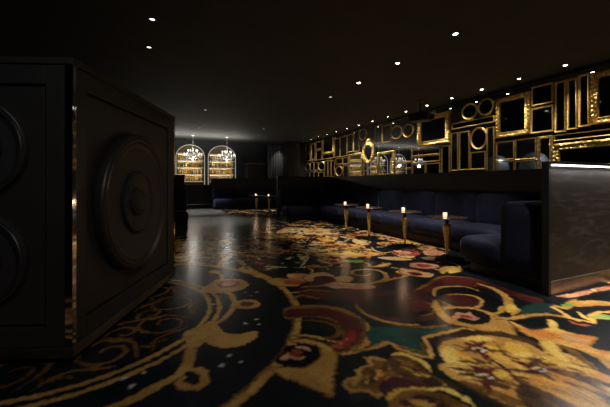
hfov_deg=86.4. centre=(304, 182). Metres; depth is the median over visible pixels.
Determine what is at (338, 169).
mirror glass
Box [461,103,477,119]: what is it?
mirror frame
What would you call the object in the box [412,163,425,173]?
mirror frame
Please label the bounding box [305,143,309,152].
mirror frame
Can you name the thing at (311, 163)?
mirror frame
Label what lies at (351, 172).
mirror frame
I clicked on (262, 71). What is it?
ceiling
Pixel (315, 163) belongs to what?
mirror frame
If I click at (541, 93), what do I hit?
mirror glass
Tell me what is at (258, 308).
floor
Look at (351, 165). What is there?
mirror glass
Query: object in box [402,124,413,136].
mirror frame
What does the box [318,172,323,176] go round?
mirror frame
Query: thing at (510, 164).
mirror frame
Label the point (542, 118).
mirror frame
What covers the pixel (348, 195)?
cushion
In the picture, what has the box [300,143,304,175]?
trim
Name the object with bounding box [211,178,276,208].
wall
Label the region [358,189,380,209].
cushion
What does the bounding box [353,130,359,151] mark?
mirror frame
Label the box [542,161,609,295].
partition wall
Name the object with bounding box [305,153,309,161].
mirror frame
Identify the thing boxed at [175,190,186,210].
cushion
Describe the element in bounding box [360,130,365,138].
mirror glass
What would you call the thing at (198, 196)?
bar counter
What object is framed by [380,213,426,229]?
seat cushion
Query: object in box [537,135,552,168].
mirror frame
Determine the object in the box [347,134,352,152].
mirror frame
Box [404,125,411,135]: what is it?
mirror glass
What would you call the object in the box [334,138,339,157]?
mirror frame
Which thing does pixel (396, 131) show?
mirror glass
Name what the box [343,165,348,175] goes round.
mirror frame
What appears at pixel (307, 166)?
mirror frame
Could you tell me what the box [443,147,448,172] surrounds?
mirror glass
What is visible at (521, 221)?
cushion
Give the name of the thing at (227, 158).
chandelier
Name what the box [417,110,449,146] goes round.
mirror frame
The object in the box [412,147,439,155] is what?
mirror frame
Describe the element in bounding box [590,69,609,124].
mirror frame
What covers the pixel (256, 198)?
cocktail table
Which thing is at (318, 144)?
mirror glass
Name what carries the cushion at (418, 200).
on the sofa at (483, 211)
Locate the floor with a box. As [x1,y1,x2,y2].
[0,208,609,406]
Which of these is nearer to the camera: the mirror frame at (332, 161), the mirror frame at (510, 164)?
the mirror frame at (510, 164)
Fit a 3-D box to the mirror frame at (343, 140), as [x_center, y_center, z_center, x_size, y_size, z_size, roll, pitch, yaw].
[1.764,-1.675,14.903,0.035,0.924,0.588,0,0,-24]
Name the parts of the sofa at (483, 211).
seat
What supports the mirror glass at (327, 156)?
attached to the mirror frame at (326, 156)
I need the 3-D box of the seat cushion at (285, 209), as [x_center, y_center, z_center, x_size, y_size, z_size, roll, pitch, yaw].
[-0.220,0.865,10.581,1.007,0.305,0.701,0,0,-24]
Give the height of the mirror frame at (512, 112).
0.968 m
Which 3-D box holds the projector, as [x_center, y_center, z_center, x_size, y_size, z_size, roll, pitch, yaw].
[3.276,-2.019,9.146,0.620,0.562,0.403,0,0,38]
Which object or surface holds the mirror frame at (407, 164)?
attached to the wall at (455, 110)
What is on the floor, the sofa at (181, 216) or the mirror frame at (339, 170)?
the sofa at (181, 216)
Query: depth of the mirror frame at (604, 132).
6.46 m
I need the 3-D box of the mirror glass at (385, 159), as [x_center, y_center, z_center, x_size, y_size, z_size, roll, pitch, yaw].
[3.018,-0.705,12.114,0.008,0.748,0.765,0,0,-24]
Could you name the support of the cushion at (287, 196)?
on the sofa at (296, 204)
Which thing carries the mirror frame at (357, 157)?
attached to the wall at (455, 110)
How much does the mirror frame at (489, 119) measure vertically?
0.167 m
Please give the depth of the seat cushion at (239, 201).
15.07 m
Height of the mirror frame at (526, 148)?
0.478 m
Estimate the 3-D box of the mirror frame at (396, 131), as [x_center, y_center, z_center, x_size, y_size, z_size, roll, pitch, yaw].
[3.249,-1.804,11.572,0.035,0.484,0.623,0,0,-24]
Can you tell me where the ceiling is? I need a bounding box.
[0,0,609,144]
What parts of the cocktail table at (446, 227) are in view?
stem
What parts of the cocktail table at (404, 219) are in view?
stem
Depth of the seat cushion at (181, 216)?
8.17 m
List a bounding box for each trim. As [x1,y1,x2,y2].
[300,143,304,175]
[305,60,609,143]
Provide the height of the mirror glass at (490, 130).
1.077 m
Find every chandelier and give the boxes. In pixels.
[183,135,201,159]
[218,137,234,160]
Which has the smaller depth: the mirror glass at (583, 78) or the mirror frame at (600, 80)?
the mirror frame at (600, 80)
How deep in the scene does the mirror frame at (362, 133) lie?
13.49 m
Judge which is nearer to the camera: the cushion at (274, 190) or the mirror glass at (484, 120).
the mirror glass at (484, 120)
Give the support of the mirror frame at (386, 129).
attached to the wall at (455, 110)
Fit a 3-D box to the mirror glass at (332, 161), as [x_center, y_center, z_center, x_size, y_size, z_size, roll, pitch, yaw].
[1.366,-0.695,15.817,0.008,0.756,0.228,0,0,-24]
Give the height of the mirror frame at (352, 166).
0.290 m
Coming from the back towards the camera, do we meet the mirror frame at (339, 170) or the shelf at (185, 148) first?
the shelf at (185, 148)
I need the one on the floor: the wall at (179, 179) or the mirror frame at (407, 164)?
the wall at (179, 179)
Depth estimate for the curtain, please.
18.84 m
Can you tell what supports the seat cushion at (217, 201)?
on the sofa at (224, 198)
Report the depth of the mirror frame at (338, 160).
15.24 m
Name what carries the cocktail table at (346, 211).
on the floor
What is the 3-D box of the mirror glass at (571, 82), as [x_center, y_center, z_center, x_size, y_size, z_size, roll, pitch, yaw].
[5.461,-1.615,6.637,0.008,0.968,0.110,0,0,-24]
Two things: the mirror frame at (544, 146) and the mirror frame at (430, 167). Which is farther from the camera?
the mirror frame at (430, 167)
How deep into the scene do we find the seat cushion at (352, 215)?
8.83 m
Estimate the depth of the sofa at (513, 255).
3.83 m
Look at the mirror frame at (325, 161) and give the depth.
16.43 m
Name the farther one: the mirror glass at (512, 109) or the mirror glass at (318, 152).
the mirror glass at (318, 152)
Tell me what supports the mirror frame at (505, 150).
attached to the wall at (455, 110)
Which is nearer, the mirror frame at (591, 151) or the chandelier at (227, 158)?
the mirror frame at (591, 151)
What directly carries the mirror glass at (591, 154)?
attached to the mirror frame at (591, 151)
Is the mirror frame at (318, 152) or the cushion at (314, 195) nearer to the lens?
the cushion at (314, 195)
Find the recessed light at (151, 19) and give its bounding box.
[147,17,156,21]
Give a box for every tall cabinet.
[0,56,174,359]
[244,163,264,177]
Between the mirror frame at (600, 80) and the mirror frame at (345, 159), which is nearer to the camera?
the mirror frame at (600, 80)
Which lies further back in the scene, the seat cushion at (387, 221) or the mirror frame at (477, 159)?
the mirror frame at (477, 159)
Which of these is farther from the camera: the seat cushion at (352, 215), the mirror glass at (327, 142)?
the mirror glass at (327, 142)
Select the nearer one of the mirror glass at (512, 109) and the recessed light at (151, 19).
the recessed light at (151, 19)
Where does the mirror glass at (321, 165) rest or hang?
attached to the mirror frame at (321, 165)
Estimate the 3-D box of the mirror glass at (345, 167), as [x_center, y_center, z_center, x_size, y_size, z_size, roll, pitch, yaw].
[1.850,-0.535,14.732,0.008,0.498,0.377,0,0,-24]
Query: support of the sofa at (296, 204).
on the floor
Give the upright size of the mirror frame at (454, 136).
1.084 m
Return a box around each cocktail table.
[249,195,262,211]
[263,196,273,212]
[334,204,357,232]
[355,206,382,238]
[388,210,421,248]
[426,215,468,262]
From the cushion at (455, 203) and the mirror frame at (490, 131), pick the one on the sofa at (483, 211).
the cushion at (455, 203)
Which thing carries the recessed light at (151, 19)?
in the ceiling
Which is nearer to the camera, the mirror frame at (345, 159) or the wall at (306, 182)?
the wall at (306, 182)
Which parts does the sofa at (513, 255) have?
seat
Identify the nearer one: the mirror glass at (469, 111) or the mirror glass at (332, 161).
the mirror glass at (469, 111)
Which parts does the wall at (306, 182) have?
cap rail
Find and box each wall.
[175,140,272,184]
[175,175,184,189]
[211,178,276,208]
[276,176,331,218]
[283,141,299,175]
[305,64,609,176]
[332,167,609,203]
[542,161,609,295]
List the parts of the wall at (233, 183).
cap rail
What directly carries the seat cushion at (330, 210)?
on the sofa at (483, 211)
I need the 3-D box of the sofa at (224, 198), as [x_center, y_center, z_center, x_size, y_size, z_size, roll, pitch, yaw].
[-2.500,0.712,15.609,3.694,0.976,0.882,0,0,-24]
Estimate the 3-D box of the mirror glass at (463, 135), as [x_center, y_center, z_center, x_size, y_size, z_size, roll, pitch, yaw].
[4.411,-0.890,8.991,0.008,0.997,0.263,0,0,-24]
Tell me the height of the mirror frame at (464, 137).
1.077 m
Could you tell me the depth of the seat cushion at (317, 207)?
10.56 m
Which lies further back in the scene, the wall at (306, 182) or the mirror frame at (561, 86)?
the wall at (306, 182)
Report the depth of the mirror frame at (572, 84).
6.63 m
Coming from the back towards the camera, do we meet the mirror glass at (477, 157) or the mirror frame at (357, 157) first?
the mirror frame at (357, 157)
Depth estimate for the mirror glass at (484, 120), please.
8.73 m
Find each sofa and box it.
[175,190,188,229]
[212,187,276,209]
[279,188,334,220]
[320,188,534,250]
[460,200,541,291]
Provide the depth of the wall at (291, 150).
18.08 m
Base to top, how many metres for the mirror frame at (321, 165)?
0.521 m
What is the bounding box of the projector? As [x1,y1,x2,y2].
[408,101,434,122]
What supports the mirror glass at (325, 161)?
attached to the mirror frame at (325, 161)
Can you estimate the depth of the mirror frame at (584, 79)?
6.45 m
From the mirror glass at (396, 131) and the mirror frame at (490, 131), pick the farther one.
the mirror glass at (396, 131)
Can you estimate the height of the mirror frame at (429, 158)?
0.200 m
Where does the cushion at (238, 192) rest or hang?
on the sofa at (224, 198)
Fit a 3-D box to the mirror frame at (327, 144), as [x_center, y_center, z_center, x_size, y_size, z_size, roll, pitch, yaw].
[1.126,-1.915,16.283,0.074,0.870,1.169,0,0,-24]
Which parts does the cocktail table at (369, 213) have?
stem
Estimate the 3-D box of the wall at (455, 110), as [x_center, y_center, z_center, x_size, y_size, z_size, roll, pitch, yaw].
[4.231,-0.550,9.662,0.200,3.500,20.200,0,0,-24]
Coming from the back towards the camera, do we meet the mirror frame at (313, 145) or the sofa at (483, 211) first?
the mirror frame at (313, 145)
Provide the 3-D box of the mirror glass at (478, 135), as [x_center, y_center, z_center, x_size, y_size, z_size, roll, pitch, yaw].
[4.591,-1.183,8.587,0.008,0.490,0.407,0,0,-24]
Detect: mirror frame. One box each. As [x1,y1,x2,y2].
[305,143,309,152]
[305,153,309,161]
[305,163,309,170]
[310,162,313,170]
[311,142,315,161]
[314,162,317,170]
[316,141,321,149]
[316,149,321,160]
[318,161,324,170]
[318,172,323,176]
[322,137,333,153]
[322,153,333,159]
[324,160,327,176]
[328,160,330,176]
[331,160,334,176]
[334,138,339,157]
[335,166,342,175]
[336,157,342,164]
[340,136,346,156]
[343,157,348,163]
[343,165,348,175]
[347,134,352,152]
[348,153,361,162]
[349,162,361,169]
[349,170,361,175]
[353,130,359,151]
[359,129,366,140]
[362,139,373,162]
[367,159,377,167]
[367,168,377,174]
[375,124,381,142]
[377,150,394,174]
[382,124,391,142]
[390,125,401,138]
[394,147,411,162]
[394,162,411,168]
[394,169,411,173]
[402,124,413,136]
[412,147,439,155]
[412,154,439,162]
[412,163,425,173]
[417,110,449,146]
[426,162,439,172]
[441,145,449,172]
[451,132,457,170]
[452,115,494,129]
[459,130,469,170]
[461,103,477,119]
[470,127,486,148]
[470,151,485,169]
[478,98,493,115]
[486,126,494,170]
[495,91,529,137]
[496,140,514,159]
[496,160,514,170]
[515,137,536,159]
[515,160,536,169]
[531,82,552,106]
[531,104,553,133]
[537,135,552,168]
[552,138,609,167]
[554,129,609,140]
[555,80,566,132]
[567,77,577,129]
[578,73,589,127]
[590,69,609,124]
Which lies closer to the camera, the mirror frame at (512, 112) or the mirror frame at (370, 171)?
the mirror frame at (512, 112)
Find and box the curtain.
[267,144,282,177]
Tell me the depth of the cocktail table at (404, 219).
6.05 m
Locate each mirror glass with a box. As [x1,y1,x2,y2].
[316,142,320,148]
[316,150,320,159]
[319,163,323,169]
[323,154,332,158]
[324,138,331,151]
[325,161,326,176]
[332,161,333,175]
[335,139,338,156]
[336,167,341,174]
[341,137,345,155]
[344,166,347,175]
[349,163,360,168]
[350,155,360,160]
[354,130,358,150]
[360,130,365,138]
[365,145,371,159]
[380,154,391,173]
[392,127,400,137]
[395,163,410,167]
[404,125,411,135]
[421,117,444,141]
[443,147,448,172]
[452,134,456,169]
[453,117,492,127]
[460,132,467,168]
[463,105,475,117]
[472,129,485,146]
[472,152,483,167]
[480,100,491,113]
[488,128,492,170]
[501,98,524,132]
[533,84,550,104]
[540,138,549,168]
[557,82,563,130]
[560,146,609,162]
[569,80,574,127]
[581,76,586,124]
[599,76,609,116]
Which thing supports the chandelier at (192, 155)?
hanging from the ceiling
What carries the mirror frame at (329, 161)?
attached to the wall at (455, 110)
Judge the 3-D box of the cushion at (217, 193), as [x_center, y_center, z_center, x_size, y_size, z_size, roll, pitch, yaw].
[-3.848,0.525,15.315,0.994,0.602,0.320,0,0,-24]
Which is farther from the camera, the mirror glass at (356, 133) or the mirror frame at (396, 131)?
the mirror glass at (356, 133)
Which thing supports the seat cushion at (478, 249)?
on the sofa at (513, 255)
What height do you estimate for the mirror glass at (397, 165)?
0.154 m
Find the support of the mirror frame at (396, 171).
attached to the wall at (455, 110)
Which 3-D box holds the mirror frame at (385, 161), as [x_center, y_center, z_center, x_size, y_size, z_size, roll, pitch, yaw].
[2.985,-0.705,12.100,0.087,0.946,0.963,0,0,-24]
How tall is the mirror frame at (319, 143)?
0.420 m
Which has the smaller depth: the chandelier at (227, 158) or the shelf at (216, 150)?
the chandelier at (227, 158)
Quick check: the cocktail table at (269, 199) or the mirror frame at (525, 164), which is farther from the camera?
the cocktail table at (269, 199)
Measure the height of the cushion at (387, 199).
0.652 m
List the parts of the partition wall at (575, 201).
post, kick plate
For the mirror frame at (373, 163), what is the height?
0.305 m
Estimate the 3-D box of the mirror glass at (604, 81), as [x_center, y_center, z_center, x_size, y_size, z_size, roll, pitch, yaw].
[5.735,-1.634,6.022,0.008,0.771,0.482,0,0,-24]
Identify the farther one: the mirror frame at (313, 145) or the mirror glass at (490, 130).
the mirror frame at (313, 145)
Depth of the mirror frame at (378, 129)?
12.52 m
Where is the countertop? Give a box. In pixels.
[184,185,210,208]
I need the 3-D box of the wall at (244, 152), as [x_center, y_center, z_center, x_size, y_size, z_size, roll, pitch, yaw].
[-6.328,-0.550,17.500,13.100,3.500,0.120,0,0,-24]
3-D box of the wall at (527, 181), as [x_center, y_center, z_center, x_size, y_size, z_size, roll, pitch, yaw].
[2.655,0.485,8.137,0.140,1.430,8.200,0,0,-24]
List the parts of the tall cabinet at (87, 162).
panel, panel frame, kick plate, corner trim, kick plate, panel frame, panel, corner trim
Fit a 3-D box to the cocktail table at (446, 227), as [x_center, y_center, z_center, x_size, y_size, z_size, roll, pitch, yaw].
[2.211,0.864,5.059,0.600,0.672,0.600,0,0,-41]
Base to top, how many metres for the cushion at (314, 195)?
0.652 m
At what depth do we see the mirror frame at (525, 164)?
7.47 m
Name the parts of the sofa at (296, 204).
seat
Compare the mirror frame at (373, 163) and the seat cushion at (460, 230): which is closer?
the seat cushion at (460, 230)
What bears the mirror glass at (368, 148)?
attached to the mirror frame at (368, 149)
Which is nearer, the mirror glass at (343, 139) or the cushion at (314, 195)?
the cushion at (314, 195)
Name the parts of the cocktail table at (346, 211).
stem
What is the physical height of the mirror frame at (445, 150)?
0.927 m
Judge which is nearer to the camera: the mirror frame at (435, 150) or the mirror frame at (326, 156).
the mirror frame at (435, 150)
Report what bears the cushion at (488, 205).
on the sofa at (483, 211)
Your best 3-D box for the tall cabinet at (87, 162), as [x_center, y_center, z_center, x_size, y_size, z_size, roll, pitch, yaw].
[-2.500,0.185,3.047,2.022,2.030,1.970,0,0,-3]
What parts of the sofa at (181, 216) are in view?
seat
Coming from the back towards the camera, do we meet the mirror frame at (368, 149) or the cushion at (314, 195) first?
the mirror frame at (368, 149)
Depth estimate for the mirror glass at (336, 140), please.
15.46 m
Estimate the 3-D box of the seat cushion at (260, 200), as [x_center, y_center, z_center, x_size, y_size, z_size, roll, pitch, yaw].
[-1.953,0.865,15.732,0.977,0.305,0.661,0,0,-24]
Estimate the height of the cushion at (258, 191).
0.602 m
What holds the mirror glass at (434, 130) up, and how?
attached to the mirror frame at (436, 131)
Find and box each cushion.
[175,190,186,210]
[175,210,188,222]
[212,188,233,199]
[213,198,235,204]
[234,188,252,198]
[236,198,254,204]
[253,188,271,198]
[257,198,275,203]
[272,187,276,197]
[279,188,307,206]
[281,205,314,214]
[307,188,334,204]
[311,204,333,213]
[320,205,354,216]
[338,208,373,219]
[339,188,360,206]
[357,210,397,224]
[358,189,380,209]
[378,190,405,210]
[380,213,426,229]
[403,190,438,215]
[410,218,470,236]
[435,191,478,222]
[450,223,500,240]
[460,232,501,264]
[476,193,534,224]
[501,200,541,274]
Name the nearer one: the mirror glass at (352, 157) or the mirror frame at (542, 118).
the mirror frame at (542, 118)
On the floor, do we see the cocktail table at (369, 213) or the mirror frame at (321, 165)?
the cocktail table at (369, 213)
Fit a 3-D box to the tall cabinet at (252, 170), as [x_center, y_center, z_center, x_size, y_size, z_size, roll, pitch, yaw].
[-2.865,0.045,18.575,1.100,2.310,0.638,0,0,-24]
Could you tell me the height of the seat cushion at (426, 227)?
0.305 m
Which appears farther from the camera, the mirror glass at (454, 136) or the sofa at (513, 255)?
the mirror glass at (454, 136)
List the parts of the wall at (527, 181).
panel, cap rail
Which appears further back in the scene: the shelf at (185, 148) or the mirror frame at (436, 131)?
the shelf at (185, 148)
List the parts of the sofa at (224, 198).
seat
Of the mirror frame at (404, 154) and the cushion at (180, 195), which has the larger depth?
the mirror frame at (404, 154)
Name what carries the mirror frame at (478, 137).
attached to the wall at (455, 110)
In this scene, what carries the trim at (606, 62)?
attached to the wall at (455, 110)
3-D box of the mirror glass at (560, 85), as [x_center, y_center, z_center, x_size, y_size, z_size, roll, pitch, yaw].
[5.373,-1.603,6.833,0.008,0.996,0.135,0,0,-24]
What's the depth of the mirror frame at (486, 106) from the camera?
8.39 m
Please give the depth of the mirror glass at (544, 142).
7.11 m
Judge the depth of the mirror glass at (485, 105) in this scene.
8.41 m
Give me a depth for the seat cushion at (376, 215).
8.06 m
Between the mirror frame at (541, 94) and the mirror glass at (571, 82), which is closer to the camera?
the mirror glass at (571, 82)

